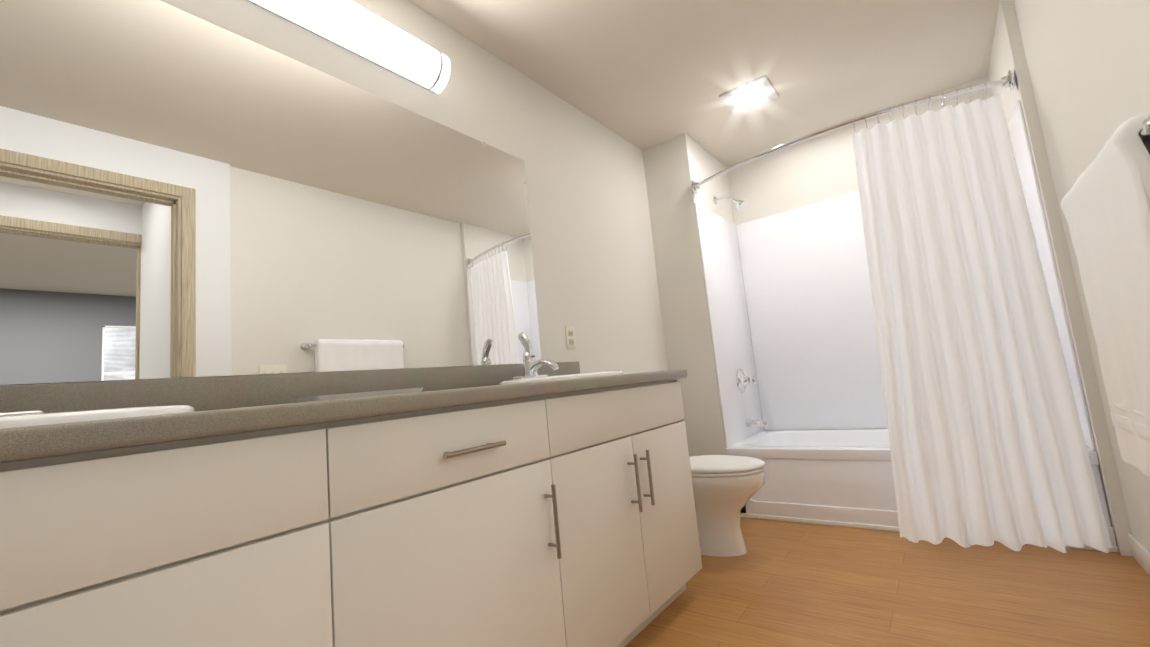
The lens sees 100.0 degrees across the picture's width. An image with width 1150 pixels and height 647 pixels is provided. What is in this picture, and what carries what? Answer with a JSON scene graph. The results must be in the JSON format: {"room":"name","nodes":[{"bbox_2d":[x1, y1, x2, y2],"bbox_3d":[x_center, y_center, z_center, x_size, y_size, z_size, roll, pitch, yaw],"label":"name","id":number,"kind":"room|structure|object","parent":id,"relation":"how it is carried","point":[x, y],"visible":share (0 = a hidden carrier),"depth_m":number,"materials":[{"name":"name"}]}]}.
{"room":"bathroom","nodes":[
{"label":"bathroom","id":0,"kind":"room"},
{"bbox_2d":[0,0,667,444],"bbox_3d":[-0.253,-0.046,2.273,0.100,2.490,4.420,-11,-9,37],"label":"wall","id":1,"kind":"structure","parent":0,"point":[594,256],"depth_m":2.50,"materials":[{"name":"white paint"}]},
{"bbox_2d":[0,0,540,384],"bbox_3d":[-0.832,-0.350,1.496,0.008,1.001,2.060,-11,-9,37],"label":"mirror","id":2,"kind":"object","parent":1,"relation":"attached to","point":[183,194],"visible":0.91,"depth_m":1.32,"materials":[{"name":"clear glass"}]},
{"bbox_2d":[8,361,579,411],"bbox_3d":[-0.713,0.196,1.505,0.022,0.095,2.400,-11,-9,37],"label":"backsplash","id":3,"kind":"structure","parent":1,"relation":"attached to","point":[266,388],"depth_m":1.30,"materials":[{"name":"grey stone"}]},
{"bbox_2d":[247,0,450,93],"bbox_3d":[-0.904,-1.054,1.495,0.102,0.169,1.200,-11,-9,37],"label":"sconce","id":4,"kind":"object","parent":1,"relation":"attached to","point":[353,27],"visible":0.98,"depth_m":1.69,"materials":[{"name":"white"}]},
{"bbox_2d":[565,326,575,348],"bbox_3d":[-0.022,0.072,2.456,0.008,0.116,0.070,-11,-9,37],"label":"electrical outlet plate","id":5,"kind":"object","parent":1,"relation":"attached to","point":[570,337],"visible":1,"depth_m":2.45,"materials":[{"name":"white plastic"}]},
{"bbox_2d":[642,133,761,456],"bbox_3d":[0.996,-0.013,3.546,0.330,2.490,0.880,-11,-9,37],"label":"wall","id":6,"kind":"structure","parent":0,"point":[674,167],"depth_m":3.23,"materials":[{"name":"white paint"}]},
{"bbox_2d":[714,196,745,209],"bbox_3d":[1.112,-0.871,3.458,0.210,0.150,0.072,-11,-9,37],"label":"shower head","id":7,"kind":"object","parent":6,"relation":"attached to","point":[740,204],"visible":1,"depth_m":3.42},
{"bbox_2d":[409,0,998,166],"bbox_3d":[1.582,-1.849,-0.382,6.700,0.100,6.520,-11,-9,37],"label":"ceiling","id":8,"kind":"structure","parent":0,"point":[642,74],"depth_m":2.50,"materials":[{"name":"beige paint"}]},
{"bbox_2d":[719,76,778,114],"bbox_3d":[1.035,-1.349,2.865,0.270,0.016,0.270,-11,-9,37],"label":"recessed light","id":9,"kind":"object","parent":8,"relation":"in","point":[754,93],"visible":0.98,"depth_m":2.85,"materials":[{"name":"white"}]},
{"bbox_2d":[727,76,991,430],"bbox_3d":[2.060,-0.152,3.225,1.770,2.490,0.100,-11,-9,37],"label":"wall","id":10,"kind":"structure","parent":0,"point":[815,169],"depth_m":3.49,"materials":[{"name":"white paint"}]},
{"bbox_2d":[694,100,1095,449],"bbox_3d":[1.733,-0.118,2.921,1.608,1.589,0.777,-11,-9,37],"label":"tub surround","id":11,"kind":"object","parent":10,"relation":"attached to","point":[790,311],"visible":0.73,"depth_m":3.37,"materials":[{"name":"white plastic"}]},
{"bbox_2d":[737,369,756,392],"bbox_3d":[1.199,0.393,3.333,0.103,0.170,0.170,-11,-9,37],"label":"shower valve","id":12,"kind":"object","parent":11,"relation":"attached to","point":[743,380],"visible":1,"depth_m":3.32,"materials":[{"name":"silver metal"}]},
{"bbox_2d":[745,419,767,427],"bbox_3d":[1.242,0.681,3.286,0.142,0.061,0.052,-11,-9,37],"label":"tub spout","id":13,"kind":"object","parent":11,"relation":"attached to","point":[753,422],"visible":1,"depth_m":3.27,"materials":[{"name":"silver metal"}]},
{"bbox_2d":[625,517,1149,646],"bbox_3d":[0.696,1.080,1.491,2.200,0.100,4.420,-11,-9,37],"label":"floor","id":14,"kind":"structure","parent":0,"point":[785,584],"depth_m":1.79,"materials":[{"name":"brown wood"}]},
{"bbox_2d":[0,376,701,646],"bbox_3d":[-0.439,0.667,1.254,0.616,0.873,2.370,-11,-9,37],"label":"bathroom vanity","id":15,"kind":"object","parent":14,"relation":"on","point":[530,501],"depth_m":0.93,"materials":[{"name":"white wood"}]},
{"bbox_2d":[0,369,687,451],"bbox_3d":[-0.478,0.215,1.323,0.604,0.040,2.400,-11,-9,37],"label":"countertop","id":16,"kind":"structure","parent":15,"relation":"on","point":[12,436],"depth_m":0.79,"materials":[{"name":"grey stone"}]},
{"bbox_2d":[0,396,235,423],"bbox_3d":[-0.918,0.225,0.740,0.452,0.146,0.532,-11,-9,37],"label":"sink","id":17,"kind":"object","parent":16,"relation":"in","point":[86,411],"depth_m":0.86,"materials":[{"name":"white ceramic"}]},
{"bbox_2d":[293,387,423,404],"bbox_3d":[-0.587,0.199,1.332,0.136,0.015,0.312,-11,-9,37],"label":"tray","id":18,"kind":"object","parent":16,"relation":"on","point":[411,390],"depth_m":1.25,"materials":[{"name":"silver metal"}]},
{"bbox_2d":[512,332,563,379],"bbox_3d":[-0.152,0.124,1.967,0.198,0.199,0.162,-11,-9,37],"label":"faucet","id":19,"kind":"object","parent":16,"relation":"on","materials":[{"name":"silver metal"}]},
{"bbox_2d":[468,371,621,387],"bbox_3d":[-0.043,0.278,1.876,0.452,0.146,0.532,-11,-9,37],"label":"sink","id":20,"kind":"object","parent":16,"relation":"in","point":[555,375],"depth_m":1.72,"materials":[{"name":"white ceramic"}]},
{"bbox_2d":[689,455,764,556],"bbox_3d":[0.627,0.780,2.530,0.724,0.752,0.470,-11,-9,37],"label":"toilet","id":21,"kind":"object","parent":14,"relation":"on","point":[726,488],"visible":0.46,"depth_m":2.34,"materials":[{"name":"white ceramic"}]},
{"bbox_2d":[726,429,1118,552],"bbox_3d":[1.817,0.871,2.790,1.606,0.410,0.782,-11,-9,37],"label":"bathtub","id":22,"kind":"object","parent":14,"relation":"on","point":[842,478],"visible":0.5,"depth_m":2.68,"materials":[{"name":"white ceramic"}]},
{"bbox_2d":[988,0,1131,555],"bbox_3d":[2.413,-0.287,2.379,0.160,2.490,0.820,-11,-9,37],"label":"wall","id":23,"kind":"structure","parent":0,"point":[1007,53],"depth_m":2.11,"materials":[{"name":"white paint"}]},
{"bbox_2d":[691,70,1014,193],"bbox_3d":[1.364,-1.019,2.657,1.598,0.080,0.212,-11,-9,37],"label":"curtain rod","id":24,"kind":"object","parent":23,"relation":"attached to","point":[1007,81],"visible":1,"depth_m":2.45,"materials":[{"name":"silver metal"}]},
{"bbox_2d":[852,82,1111,552],"bbox_3d":[1.753,-0.067,2.220,0.734,2.095,0.137,-9,-8,25],"label":"shower curtain","id":25,"kind":"object","parent":24,"relation":"hanging from","point":[987,443],"visible":0.98,"depth_m":2.21,"materials":[{"name":"white fabric"}]},
{"bbox_2d":[1013,0,1149,551],"bbox_3d":[1.607,-0.340,1.300,0.120,2.490,1.874,-11,-9,37],"label":"wall","id":26,"kind":"structure","parent":0,"point":[1088,63],"depth_m":1.67,"materials":[{"name":"white paint"}]},
{"bbox_2d":[1061,114,1149,476],"bbox_3d":[1.451,-0.026,1.219,0.120,0.843,0.762,-11,-9,37],"label":"towel","id":27,"kind":"object","parent":26,"relation":"attached to","point":[1105,204],"visible":1,"depth_m":1.22,"materials":[{"name":"white fabric"}]},
{"bbox_2d":[1127,533,1149,575],"bbox_3d":[0.851,0.998,1.732,1.980,0.090,2.095,-11,-9,37],"label":"baseboard","id":28,"kind":"structure","parent":26,"relation":"attached to","point":[1140,552],"depth_m":1.84,"materials":[{"name":"white wood"}]}
]}

